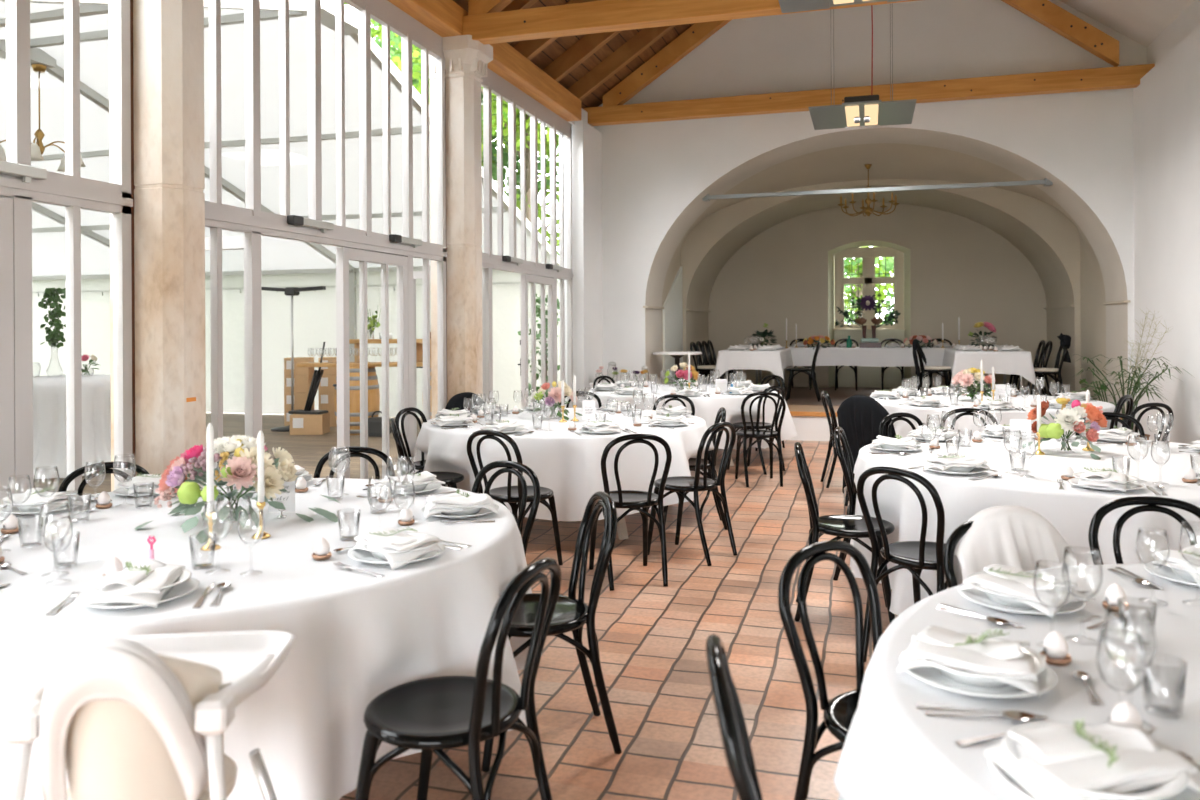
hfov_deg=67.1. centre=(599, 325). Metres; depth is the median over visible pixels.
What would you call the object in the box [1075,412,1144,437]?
bentwood chair
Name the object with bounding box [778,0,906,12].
lamp
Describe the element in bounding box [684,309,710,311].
trim
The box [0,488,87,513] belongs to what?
folded napkin
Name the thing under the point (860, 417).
jacket
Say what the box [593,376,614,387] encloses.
bentwood chair
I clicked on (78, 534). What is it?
water tumbler
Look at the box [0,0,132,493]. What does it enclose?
window
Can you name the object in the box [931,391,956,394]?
dinner plate
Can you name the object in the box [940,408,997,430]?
bentwood chair
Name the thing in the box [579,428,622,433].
dinner plate
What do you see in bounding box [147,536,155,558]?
tube
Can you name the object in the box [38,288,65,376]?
potted plant
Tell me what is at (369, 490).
water tumbler
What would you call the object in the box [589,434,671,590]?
bentwood chair
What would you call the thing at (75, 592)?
fork
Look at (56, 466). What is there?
wine glass
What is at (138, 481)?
folded napkin
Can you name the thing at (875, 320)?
flower arrangement
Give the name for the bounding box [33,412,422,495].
floor
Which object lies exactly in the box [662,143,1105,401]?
wall
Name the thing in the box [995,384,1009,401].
table card
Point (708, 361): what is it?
bentwood chair
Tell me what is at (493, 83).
window
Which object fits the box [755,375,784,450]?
bentwood chair
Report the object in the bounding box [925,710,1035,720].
spoon
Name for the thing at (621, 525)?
round table
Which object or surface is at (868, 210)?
chandelier
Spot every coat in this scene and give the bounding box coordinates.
[445,392,484,412]
[913,339,926,387]
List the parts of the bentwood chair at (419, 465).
seat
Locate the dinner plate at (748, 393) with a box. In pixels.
[725,392,751,394]
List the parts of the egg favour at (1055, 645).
dish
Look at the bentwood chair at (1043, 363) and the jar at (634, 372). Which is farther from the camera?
the bentwood chair at (1043, 363)
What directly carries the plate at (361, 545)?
on the dinner plate at (362, 555)
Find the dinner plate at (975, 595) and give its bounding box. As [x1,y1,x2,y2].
[959,584,1084,614]
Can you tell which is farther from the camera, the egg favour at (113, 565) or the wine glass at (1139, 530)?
the egg favour at (113, 565)
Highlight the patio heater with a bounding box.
[261,286,325,431]
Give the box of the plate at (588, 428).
[582,424,618,431]
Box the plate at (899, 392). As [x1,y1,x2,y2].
[893,390,918,393]
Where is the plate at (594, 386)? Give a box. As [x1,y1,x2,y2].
[594,386,614,388]
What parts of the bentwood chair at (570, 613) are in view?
leg, seat, frame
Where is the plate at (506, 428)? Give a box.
[484,424,520,431]
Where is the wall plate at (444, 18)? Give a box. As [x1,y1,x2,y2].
[387,0,580,121]
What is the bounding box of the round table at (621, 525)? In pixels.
[617,517,627,539]
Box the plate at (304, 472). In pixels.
[295,470,308,482]
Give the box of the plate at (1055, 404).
[1049,402,1070,406]
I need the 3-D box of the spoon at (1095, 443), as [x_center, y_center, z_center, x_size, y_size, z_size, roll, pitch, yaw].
[3.113,0.718,5.524,0.156,0.009,0.033,0,0,38]
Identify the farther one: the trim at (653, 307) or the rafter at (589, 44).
the trim at (653, 307)
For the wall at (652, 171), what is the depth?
11.65 m
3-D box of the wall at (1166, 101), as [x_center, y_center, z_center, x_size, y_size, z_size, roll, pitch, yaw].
[4.426,-0.933,3.466,0.500,4.800,15.170,0,0,17]
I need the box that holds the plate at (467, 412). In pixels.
[442,412,469,415]
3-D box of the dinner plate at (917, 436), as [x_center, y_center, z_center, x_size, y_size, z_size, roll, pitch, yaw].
[2.139,0.717,5.786,0.304,0.023,0.304,0,0,-30]
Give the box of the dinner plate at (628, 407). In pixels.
[600,407,633,410]
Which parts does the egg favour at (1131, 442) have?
dish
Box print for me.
[717,382,725,390]
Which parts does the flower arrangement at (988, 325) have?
flower, flower, flower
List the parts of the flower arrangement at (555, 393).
flower, flower, flower, flower, stem, flower, flower, flower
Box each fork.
[45,587,84,615]
[333,562,384,576]
[418,491,455,496]
[440,520,494,523]
[954,733,1005,746]
[1057,479,1063,489]
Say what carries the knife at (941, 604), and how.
on the tablecloth at (892, 750)
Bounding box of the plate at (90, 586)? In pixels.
[85,569,191,596]
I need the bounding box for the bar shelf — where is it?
[349,339,430,362]
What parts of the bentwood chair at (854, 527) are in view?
frame, seat, leg, leg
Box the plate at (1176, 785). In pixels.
[1002,721,1188,799]
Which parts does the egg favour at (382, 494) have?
dish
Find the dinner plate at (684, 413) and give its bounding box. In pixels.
[656,412,689,416]
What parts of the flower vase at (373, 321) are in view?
flower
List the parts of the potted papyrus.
stem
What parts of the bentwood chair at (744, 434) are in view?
leg, seat, leg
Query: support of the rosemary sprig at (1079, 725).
on the folded napkin at (1065, 762)
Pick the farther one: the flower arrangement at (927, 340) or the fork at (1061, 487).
the flower arrangement at (927, 340)
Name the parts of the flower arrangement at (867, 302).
stem, flower, flower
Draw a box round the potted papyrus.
[1069,308,1193,439]
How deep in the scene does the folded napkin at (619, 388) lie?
9.73 m
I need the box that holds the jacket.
[837,395,895,493]
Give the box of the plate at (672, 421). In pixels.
[657,420,680,424]
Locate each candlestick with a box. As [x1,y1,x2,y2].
[200,511,220,550]
[251,501,270,538]
[559,406,566,421]
[571,405,578,421]
[1033,432,1044,454]
[1082,429,1093,450]
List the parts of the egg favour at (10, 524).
dish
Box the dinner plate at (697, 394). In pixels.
[675,393,701,396]
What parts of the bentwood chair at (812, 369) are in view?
leg, leg, seat, frame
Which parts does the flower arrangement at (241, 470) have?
flower, flower, flower, flower, flower, flower, flower, flower, flower, flower, flower, flower, flower, flower, stem, flower, flower, flower, flower, flower, flower, flower, flower, flower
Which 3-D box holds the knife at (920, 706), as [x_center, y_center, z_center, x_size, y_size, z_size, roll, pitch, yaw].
[0.724,0.733,1.721,0.233,0.004,0.021,0,0,14]
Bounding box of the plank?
[297,362,430,366]
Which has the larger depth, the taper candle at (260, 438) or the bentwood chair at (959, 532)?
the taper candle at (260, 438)
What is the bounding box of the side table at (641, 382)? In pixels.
[589,381,654,388]
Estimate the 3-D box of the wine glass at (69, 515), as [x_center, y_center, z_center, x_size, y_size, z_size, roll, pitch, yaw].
[-1.581,0.652,2.640,0.077,0.191,0.077,0,0,-37]
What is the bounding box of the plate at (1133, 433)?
[1110,432,1139,439]
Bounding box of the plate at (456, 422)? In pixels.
[435,418,468,424]
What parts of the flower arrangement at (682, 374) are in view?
flower, flower, flower, flower, flower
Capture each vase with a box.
[367,308,380,337]
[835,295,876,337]
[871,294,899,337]
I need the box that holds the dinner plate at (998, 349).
[998,349,1020,350]
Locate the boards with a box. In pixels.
[453,0,694,108]
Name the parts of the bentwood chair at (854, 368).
leg, leg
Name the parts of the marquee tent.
roof frame, roof frame, roof frame, curtain rail, post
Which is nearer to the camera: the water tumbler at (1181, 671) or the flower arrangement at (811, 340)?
the water tumbler at (1181, 671)
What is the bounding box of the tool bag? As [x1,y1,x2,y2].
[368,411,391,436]
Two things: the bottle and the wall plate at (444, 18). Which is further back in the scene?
the bottle
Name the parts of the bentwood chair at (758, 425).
leg, seat, frame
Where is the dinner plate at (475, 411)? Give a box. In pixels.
[471,410,505,413]
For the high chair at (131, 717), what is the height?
0.912 m
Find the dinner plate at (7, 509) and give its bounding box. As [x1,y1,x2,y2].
[0,500,84,515]
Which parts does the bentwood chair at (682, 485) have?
leg, leg, seat, frame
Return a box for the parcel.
[859,338,880,347]
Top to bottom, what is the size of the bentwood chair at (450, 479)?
0.881 m
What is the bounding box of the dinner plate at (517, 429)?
[481,428,523,433]
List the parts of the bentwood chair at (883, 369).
leg, leg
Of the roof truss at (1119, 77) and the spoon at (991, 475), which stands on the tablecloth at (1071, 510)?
the spoon at (991, 475)
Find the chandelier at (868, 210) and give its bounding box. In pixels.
[838,164,899,216]
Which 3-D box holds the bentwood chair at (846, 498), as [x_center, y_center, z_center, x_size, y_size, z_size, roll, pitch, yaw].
[2.305,1.041,7.446,0.499,0.881,0.422,0,0,-35]
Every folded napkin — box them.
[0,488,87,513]
[84,559,184,607]
[128,474,173,495]
[249,465,311,485]
[348,527,440,569]
[371,471,444,491]
[424,493,497,518]
[433,414,473,426]
[435,409,470,416]
[472,403,504,413]
[480,419,526,430]
[529,400,549,409]
[582,420,620,432]
[594,383,617,389]
[600,401,631,410]
[613,386,641,393]
[615,380,639,386]
[650,415,687,425]
[654,406,691,414]
[677,388,699,394]
[726,387,753,394]
[727,346,745,349]
[728,380,752,385]
[747,384,769,388]
[757,346,775,348]
[869,435,921,450]
[870,390,899,397]
[886,343,899,346]
[891,387,921,393]
[897,625,1045,696]
[905,397,941,405]
[907,426,960,440]
[922,454,989,470]
[931,386,952,393]
[936,343,949,346]
[958,564,1094,617]
[961,346,982,350]
[978,400,1011,409]
[984,424,1009,435]
[984,721,1199,799]
[998,346,1022,349]
[1049,398,1081,406]
[1056,391,1091,399]
[1078,467,1127,492]
[1097,427,1136,439]
[1153,545,1199,586]
[1188,440,1199,448]
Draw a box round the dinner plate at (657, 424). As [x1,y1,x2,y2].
[649,422,689,426]
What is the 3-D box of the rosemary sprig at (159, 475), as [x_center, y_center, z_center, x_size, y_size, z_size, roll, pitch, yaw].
[-2.015,0.670,4.063,0.153,0.023,0.043,0,0,0]
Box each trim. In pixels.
[130,0,135,476]
[445,78,446,346]
[619,4,1102,111]
[643,306,663,308]
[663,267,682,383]
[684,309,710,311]
[786,416,1121,441]
[790,411,1121,419]
[1043,305,1076,308]
[1102,300,1130,303]
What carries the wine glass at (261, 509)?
on the tablecloth at (360, 636)
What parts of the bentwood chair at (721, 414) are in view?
leg, seat, frame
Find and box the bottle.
[846,336,851,347]
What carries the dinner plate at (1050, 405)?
on the tablecloth at (965, 424)
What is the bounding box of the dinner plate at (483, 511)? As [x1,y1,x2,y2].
[421,504,498,518]
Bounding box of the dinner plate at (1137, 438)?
[1098,436,1144,442]
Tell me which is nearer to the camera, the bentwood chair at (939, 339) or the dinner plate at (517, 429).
the dinner plate at (517, 429)
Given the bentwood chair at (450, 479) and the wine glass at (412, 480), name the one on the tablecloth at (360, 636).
the wine glass at (412, 480)
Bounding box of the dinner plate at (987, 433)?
[980,431,1009,438]
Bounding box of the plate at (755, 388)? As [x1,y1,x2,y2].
[749,386,770,389]
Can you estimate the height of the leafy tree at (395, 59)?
10.190 m
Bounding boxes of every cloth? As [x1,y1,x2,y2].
[33,374,110,478]
[953,505,1077,584]
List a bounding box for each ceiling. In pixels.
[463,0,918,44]
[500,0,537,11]
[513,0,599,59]
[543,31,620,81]
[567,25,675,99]
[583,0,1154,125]
[1059,0,1194,46]
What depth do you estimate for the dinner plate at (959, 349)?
12.54 m
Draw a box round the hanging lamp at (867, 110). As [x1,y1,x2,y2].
[809,5,915,129]
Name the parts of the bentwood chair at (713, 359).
frame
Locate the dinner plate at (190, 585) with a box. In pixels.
[76,577,199,608]
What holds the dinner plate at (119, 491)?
on the tablecloth at (360, 636)
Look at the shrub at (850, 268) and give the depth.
25.88 m
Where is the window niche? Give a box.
[828,240,910,387]
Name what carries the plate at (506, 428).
on the dinner plate at (517, 429)
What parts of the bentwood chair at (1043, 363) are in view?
frame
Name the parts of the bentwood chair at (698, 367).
frame, seat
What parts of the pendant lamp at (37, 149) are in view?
lamp shade, lamp shade, stem, arm, lamp shade, lamp shade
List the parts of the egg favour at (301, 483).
dish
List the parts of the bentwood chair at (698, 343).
frame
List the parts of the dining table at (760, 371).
leg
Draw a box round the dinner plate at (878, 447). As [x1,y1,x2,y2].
[869,444,922,451]
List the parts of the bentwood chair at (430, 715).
leg, leg, seat, frame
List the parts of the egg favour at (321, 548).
dish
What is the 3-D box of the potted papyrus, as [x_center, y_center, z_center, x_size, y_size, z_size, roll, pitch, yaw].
[5.246,0.637,9.133,1.086,1.651,1.104,0,0,7]
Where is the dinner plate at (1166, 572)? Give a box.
[1144,561,1199,587]
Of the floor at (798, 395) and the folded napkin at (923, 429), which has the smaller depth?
the folded napkin at (923, 429)
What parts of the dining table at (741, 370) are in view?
leg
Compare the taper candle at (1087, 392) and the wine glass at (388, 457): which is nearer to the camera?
the wine glass at (388, 457)
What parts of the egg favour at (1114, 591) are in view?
dish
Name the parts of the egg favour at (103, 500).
dish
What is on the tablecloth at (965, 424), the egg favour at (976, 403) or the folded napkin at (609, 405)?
the egg favour at (976, 403)
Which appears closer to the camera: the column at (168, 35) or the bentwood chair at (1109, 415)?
the column at (168, 35)
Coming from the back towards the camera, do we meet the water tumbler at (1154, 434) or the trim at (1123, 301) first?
the trim at (1123, 301)
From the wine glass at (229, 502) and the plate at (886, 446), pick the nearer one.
the wine glass at (229, 502)
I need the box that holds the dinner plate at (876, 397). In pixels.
[873,396,900,398]
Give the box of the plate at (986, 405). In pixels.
[980,402,1011,407]
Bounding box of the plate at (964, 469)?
[929,462,982,472]
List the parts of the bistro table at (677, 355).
stem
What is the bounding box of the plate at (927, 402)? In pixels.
[909,399,938,404]
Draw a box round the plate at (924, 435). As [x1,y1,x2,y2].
[915,431,956,438]
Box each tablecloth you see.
[0,478,541,799]
[414,408,713,520]
[585,384,796,449]
[714,348,794,379]
[746,347,951,369]
[833,564,1199,799]
[850,434,1199,614]
[872,393,1120,437]
[941,348,1036,385]
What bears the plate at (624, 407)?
on the dinner plate at (628, 407)
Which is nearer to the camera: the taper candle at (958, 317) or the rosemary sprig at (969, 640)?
the rosemary sprig at (969, 640)
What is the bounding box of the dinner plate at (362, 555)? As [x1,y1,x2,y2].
[348,543,444,564]
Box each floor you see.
[33,412,422,495]
[339,440,898,799]
[777,386,1058,411]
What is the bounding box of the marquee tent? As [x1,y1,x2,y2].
[0,0,559,417]
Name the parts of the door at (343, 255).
handle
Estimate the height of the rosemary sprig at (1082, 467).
0.023 m
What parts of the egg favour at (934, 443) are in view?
dish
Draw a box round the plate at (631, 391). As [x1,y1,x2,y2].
[617,390,638,392]
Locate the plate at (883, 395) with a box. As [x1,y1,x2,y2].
[877,394,893,396]
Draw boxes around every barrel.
[334,367,379,434]
[430,367,431,418]
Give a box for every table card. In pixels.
[268,481,294,517]
[582,400,594,421]
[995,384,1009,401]
[1010,419,1030,452]
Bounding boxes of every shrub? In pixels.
[844,246,893,323]
[844,258,861,323]
[875,257,893,323]
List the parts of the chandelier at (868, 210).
arm, arm, arm, stem, arm, arm, arm, arm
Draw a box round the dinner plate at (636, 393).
[614,392,640,394]
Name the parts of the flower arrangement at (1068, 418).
flower, flower, flower, flower, flower, flower, flower, flower, stem, flower, flower, flower, flower, flower, flower, flower, flower, flower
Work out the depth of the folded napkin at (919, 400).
8.16 m
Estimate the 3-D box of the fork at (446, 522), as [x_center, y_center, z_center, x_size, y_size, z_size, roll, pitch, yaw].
[-0.497,0.734,3.404,0.205,0.014,0.025,0,0,-15]
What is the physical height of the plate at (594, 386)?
0.044 m
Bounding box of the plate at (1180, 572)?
[1153,554,1196,581]
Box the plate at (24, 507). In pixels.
[4,494,77,511]
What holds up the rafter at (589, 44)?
on the wall plate at (444, 18)
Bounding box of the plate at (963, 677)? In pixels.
[912,633,1045,687]
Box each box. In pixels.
[284,357,313,374]
[284,374,312,392]
[284,392,313,409]
[284,408,314,425]
[290,412,329,434]
[318,357,336,374]
[318,375,336,391]
[318,392,333,409]
[320,409,336,426]
[715,379,726,392]
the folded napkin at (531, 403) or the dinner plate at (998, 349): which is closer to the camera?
the folded napkin at (531, 403)
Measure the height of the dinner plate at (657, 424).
0.023 m
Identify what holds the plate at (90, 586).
on the dinner plate at (190, 585)
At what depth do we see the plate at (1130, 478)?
4.04 m
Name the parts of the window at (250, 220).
opener motor, opener motor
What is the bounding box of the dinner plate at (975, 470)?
[923,466,987,474]
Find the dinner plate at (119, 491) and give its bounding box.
[113,487,159,496]
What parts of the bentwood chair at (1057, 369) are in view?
leg, leg, seat, frame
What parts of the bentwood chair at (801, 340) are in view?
leg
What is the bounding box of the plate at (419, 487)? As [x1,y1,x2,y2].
[379,476,436,491]
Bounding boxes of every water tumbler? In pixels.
[17,514,43,547]
[51,531,79,567]
[68,493,90,522]
[133,482,153,508]
[189,532,215,568]
[326,475,344,500]
[337,509,359,540]
[368,486,387,513]
[532,414,542,428]
[945,437,959,455]
[958,429,971,446]
[1009,450,1025,469]
[1112,456,1129,474]
[1118,597,1156,649]
[1139,652,1186,718]
[1154,434,1169,452]
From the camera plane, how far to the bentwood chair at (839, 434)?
5.27 m
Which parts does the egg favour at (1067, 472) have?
dish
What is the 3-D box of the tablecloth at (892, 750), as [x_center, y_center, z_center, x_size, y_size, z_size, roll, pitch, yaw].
[1.711,1.069,1.631,2.474,0.680,2.444,0,0,-28]
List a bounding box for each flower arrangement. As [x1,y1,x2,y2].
[81,354,98,374]
[135,435,339,543]
[518,381,581,419]
[664,362,698,390]
[748,323,775,347]
[803,335,834,349]
[904,335,937,347]
[951,368,991,399]
[968,322,996,346]
[1022,398,1107,459]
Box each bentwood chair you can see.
[58,461,148,495]
[313,446,394,479]
[355,558,560,799]
[389,418,463,488]
[395,407,426,473]
[467,430,562,565]
[471,461,540,557]
[481,491,621,771]
[559,391,601,407]
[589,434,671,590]
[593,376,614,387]
[648,422,736,565]
[653,394,694,415]
[663,407,727,529]
[690,342,721,381]
[696,341,724,383]
[702,340,732,384]
[706,634,762,799]
[707,340,736,384]
[727,386,784,474]
[735,392,785,486]
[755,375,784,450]
[778,540,882,799]
[786,341,820,401]
[789,339,812,389]
[794,442,894,623]
[820,391,841,487]
[833,426,856,580]
[834,339,858,390]
[845,422,886,505]
[857,466,947,661]
[879,412,923,437]
[881,339,904,389]
[916,343,950,391]
[927,338,951,389]
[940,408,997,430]
[943,520,973,588]
[1009,340,1045,395]
[1014,341,1051,395]
[1026,344,1066,394]
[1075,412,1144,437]
[1088,496,1199,564]
[1109,394,1133,429]
[1127,403,1173,441]
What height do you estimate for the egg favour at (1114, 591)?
0.069 m
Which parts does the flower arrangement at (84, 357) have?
flower, stem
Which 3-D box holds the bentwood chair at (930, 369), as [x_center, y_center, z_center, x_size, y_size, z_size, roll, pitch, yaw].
[4.795,0.658,13.025,0.500,0.881,0.424,0,0,17]
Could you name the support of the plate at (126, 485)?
on the dinner plate at (119, 491)
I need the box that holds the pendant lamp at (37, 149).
[0,64,85,171]
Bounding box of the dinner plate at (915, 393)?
[899,392,920,395]
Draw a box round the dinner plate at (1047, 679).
[899,649,1056,697]
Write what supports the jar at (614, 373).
on the side table at (641, 382)
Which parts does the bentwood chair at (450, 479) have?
frame, seat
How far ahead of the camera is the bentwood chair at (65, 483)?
4.12 m
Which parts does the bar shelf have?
panel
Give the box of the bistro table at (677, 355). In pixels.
[653,351,701,380]
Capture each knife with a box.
[192,583,214,608]
[444,545,462,549]
[915,703,1046,718]
[938,603,1025,627]
[1115,567,1163,589]
[1146,486,1160,495]
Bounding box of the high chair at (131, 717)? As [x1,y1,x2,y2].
[3,630,294,799]
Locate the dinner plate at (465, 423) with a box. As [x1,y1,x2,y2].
[432,421,470,426]
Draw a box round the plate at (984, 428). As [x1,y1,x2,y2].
[984,428,1009,435]
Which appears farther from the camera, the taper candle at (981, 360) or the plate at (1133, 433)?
the taper candle at (981, 360)
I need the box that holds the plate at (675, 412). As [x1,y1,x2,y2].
[657,409,686,414]
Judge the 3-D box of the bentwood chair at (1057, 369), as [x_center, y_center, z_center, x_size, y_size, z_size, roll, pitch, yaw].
[6.077,0.651,12.331,0.500,0.881,0.424,0,0,17]
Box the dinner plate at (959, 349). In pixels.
[959,349,982,350]
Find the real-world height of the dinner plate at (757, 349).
0.023 m
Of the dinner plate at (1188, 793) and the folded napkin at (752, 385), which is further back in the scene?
the folded napkin at (752, 385)
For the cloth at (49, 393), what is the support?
on the cocktail table
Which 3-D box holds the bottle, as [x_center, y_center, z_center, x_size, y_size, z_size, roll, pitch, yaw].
[4.046,0.255,14.697,0.086,0.196,0.085,0,0,17]
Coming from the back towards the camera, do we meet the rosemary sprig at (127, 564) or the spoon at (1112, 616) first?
the rosemary sprig at (127, 564)
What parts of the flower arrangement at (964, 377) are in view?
flower, flower, flower, stem, flower, flower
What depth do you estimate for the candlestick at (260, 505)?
3.19 m
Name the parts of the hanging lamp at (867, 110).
mirror panel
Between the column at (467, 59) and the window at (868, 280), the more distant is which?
the window at (868, 280)
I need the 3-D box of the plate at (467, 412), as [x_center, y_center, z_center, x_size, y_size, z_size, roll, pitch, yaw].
[-1.170,0.716,7.257,0.260,0.044,0.260,0,0,9]
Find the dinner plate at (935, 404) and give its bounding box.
[906,403,939,406]
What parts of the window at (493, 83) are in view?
opener motor, opener motor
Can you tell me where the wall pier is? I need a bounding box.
[564,108,602,407]
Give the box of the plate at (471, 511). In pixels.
[427,495,489,515]
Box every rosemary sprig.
[28,486,58,494]
[123,561,151,574]
[137,473,160,476]
[369,527,417,535]
[456,489,469,496]
[938,455,964,457]
[954,629,1010,645]
[987,567,1047,577]
[1072,718,1118,767]
[1082,467,1117,472]
[1178,549,1199,555]
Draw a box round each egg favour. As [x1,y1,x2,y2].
[0,514,18,533]
[0,547,4,563]
[95,491,111,508]
[102,556,125,575]
[295,477,308,492]
[312,537,331,560]
[378,486,392,502]
[398,506,414,525]
[471,414,477,422]
[477,409,483,417]
[512,406,518,413]
[568,421,576,430]
[614,405,621,412]
[633,417,641,425]
[650,410,656,418]
[902,391,908,397]
[929,437,939,448]
[972,431,981,441]
[973,399,979,406]
[1010,390,1016,396]
[1030,399,1036,406]
[1040,631,1071,665]
[1061,465,1075,480]
[1102,583,1129,612]
[1111,701,1142,727]
[1125,434,1136,445]
[1182,468,1197,482]
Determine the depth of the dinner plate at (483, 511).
3.48 m
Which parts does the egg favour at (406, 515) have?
dish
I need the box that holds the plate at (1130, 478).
[1072,472,1137,487]
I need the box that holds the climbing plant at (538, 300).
[518,294,559,400]
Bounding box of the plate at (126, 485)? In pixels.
[118,480,159,494]
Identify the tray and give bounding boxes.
[42,630,294,691]
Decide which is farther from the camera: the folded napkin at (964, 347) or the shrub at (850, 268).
the shrub at (850, 268)
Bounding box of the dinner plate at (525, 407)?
[525,407,558,410]
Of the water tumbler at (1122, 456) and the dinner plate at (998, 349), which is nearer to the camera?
the water tumbler at (1122, 456)
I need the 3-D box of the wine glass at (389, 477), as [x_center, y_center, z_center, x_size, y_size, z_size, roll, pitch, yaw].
[-0.770,0.637,3.165,0.086,0.212,0.086,0,0,-1]
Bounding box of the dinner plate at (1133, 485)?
[1068,478,1144,491]
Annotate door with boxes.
[0,197,14,506]
[205,236,243,337]
[333,248,408,478]
[413,269,483,461]
[518,274,554,408]
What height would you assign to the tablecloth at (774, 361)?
0.428 m
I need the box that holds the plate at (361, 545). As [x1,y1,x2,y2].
[356,532,438,559]
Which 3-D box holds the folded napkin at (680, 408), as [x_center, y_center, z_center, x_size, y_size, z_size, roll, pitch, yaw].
[0.585,0.688,7.382,0.273,0.070,0.185,0,0,-35]
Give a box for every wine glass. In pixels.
[0,486,12,549]
[7,475,31,525]
[33,466,59,523]
[38,502,70,575]
[43,515,72,583]
[84,460,105,507]
[113,454,135,505]
[202,500,232,572]
[237,509,264,573]
[328,448,345,491]
[330,446,349,494]
[367,477,391,510]
[386,457,407,509]
[393,480,414,509]
[396,458,414,503]
[1003,430,1021,472]
[1018,437,1035,476]
[1033,560,1070,644]
[1061,547,1102,641]
[1096,628,1146,701]
[1103,603,1156,729]
[1127,435,1148,481]
[1136,528,1169,602]
[1151,441,1169,483]
[1179,521,1199,602]
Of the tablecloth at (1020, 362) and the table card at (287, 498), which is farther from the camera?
the tablecloth at (1020, 362)
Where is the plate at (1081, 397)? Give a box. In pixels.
[1058,394,1085,398]
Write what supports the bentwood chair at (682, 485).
on the floor at (651, 636)
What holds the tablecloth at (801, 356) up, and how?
on the dining table at (760, 371)
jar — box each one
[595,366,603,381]
[607,362,618,381]
[631,371,639,381]
[640,366,648,382]
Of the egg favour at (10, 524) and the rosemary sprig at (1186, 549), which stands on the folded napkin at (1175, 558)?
the rosemary sprig at (1186, 549)
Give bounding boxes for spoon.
[0,535,9,544]
[0,563,27,574]
[59,509,94,518]
[209,582,230,606]
[333,546,354,551]
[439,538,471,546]
[872,453,906,454]
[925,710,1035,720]
[937,606,1009,624]
[970,475,1001,480]
[1073,671,1099,704]
[1086,614,1119,629]
[1095,443,1122,444]
[1107,568,1150,584]
[1154,485,1167,495]
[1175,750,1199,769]
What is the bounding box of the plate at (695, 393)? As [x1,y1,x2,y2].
[676,391,700,394]
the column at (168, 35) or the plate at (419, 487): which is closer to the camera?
the plate at (419, 487)
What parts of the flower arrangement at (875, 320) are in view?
flower, stem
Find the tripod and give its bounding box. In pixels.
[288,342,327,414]
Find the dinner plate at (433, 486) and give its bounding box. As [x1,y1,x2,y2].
[374,483,441,494]
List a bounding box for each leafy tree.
[344,2,413,85]
[371,22,559,255]
[380,34,559,256]
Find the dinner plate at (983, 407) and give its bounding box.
[977,405,1014,409]
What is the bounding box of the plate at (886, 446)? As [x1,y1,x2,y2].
[872,439,917,449]
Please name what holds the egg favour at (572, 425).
on the tablecloth at (567, 463)
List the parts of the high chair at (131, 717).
support post, arm, seat, support post, arm, leg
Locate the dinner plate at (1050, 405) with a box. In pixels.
[1049,404,1071,408]
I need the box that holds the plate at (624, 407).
[604,404,631,408]
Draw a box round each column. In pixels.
[109,0,205,491]
[429,35,492,418]
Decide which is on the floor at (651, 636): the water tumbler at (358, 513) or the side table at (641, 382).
the side table at (641, 382)
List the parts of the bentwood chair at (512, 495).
frame, leg, seat, leg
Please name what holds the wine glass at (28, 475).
on the tablecloth at (360, 636)
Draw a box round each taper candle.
[206,423,213,511]
[257,430,263,501]
[561,380,563,405]
[573,375,575,404]
[688,352,689,382]
[958,317,959,339]
[981,360,982,390]
[992,367,994,389]
[1037,395,1040,431]
[1086,390,1089,428]
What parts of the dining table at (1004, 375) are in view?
leg, leg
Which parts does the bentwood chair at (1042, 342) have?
leg, frame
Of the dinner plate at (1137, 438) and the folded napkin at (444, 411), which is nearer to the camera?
the dinner plate at (1137, 438)
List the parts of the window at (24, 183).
opener motor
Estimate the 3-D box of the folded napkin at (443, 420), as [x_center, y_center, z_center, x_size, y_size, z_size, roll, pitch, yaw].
[-1.098,0.702,6.760,0.280,0.071,0.185,0,0,-30]
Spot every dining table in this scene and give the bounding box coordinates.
[725,368,784,391]
[756,370,990,392]
[951,371,1022,393]
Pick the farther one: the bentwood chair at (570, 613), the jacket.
the jacket
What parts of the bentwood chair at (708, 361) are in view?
frame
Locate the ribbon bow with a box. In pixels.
[1057,333,1070,362]
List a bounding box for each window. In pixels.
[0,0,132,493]
[205,0,446,480]
[481,68,572,407]
[833,247,905,330]
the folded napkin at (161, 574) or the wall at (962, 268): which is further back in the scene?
the wall at (962, 268)
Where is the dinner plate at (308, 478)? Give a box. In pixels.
[252,476,312,485]
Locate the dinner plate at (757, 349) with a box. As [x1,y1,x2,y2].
[757,349,775,350]
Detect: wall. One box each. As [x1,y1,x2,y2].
[594,0,1146,431]
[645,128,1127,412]
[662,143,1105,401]
[681,179,1080,393]
[708,203,1046,389]
[1133,0,1199,443]
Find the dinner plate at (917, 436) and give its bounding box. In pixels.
[910,434,958,441]
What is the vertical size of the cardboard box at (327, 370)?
0.262 m
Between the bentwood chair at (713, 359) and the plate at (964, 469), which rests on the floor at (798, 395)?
the bentwood chair at (713, 359)
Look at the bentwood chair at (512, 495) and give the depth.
5.46 m
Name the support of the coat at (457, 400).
hanging from the bentwood chair
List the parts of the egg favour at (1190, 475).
dish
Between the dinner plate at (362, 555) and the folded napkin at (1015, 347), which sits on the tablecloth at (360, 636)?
the dinner plate at (362, 555)
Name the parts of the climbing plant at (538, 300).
stem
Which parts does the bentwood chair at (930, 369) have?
frame, seat, leg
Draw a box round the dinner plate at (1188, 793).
[988,740,1199,799]
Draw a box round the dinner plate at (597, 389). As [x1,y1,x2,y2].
[593,388,616,390]
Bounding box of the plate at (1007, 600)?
[966,571,1073,608]

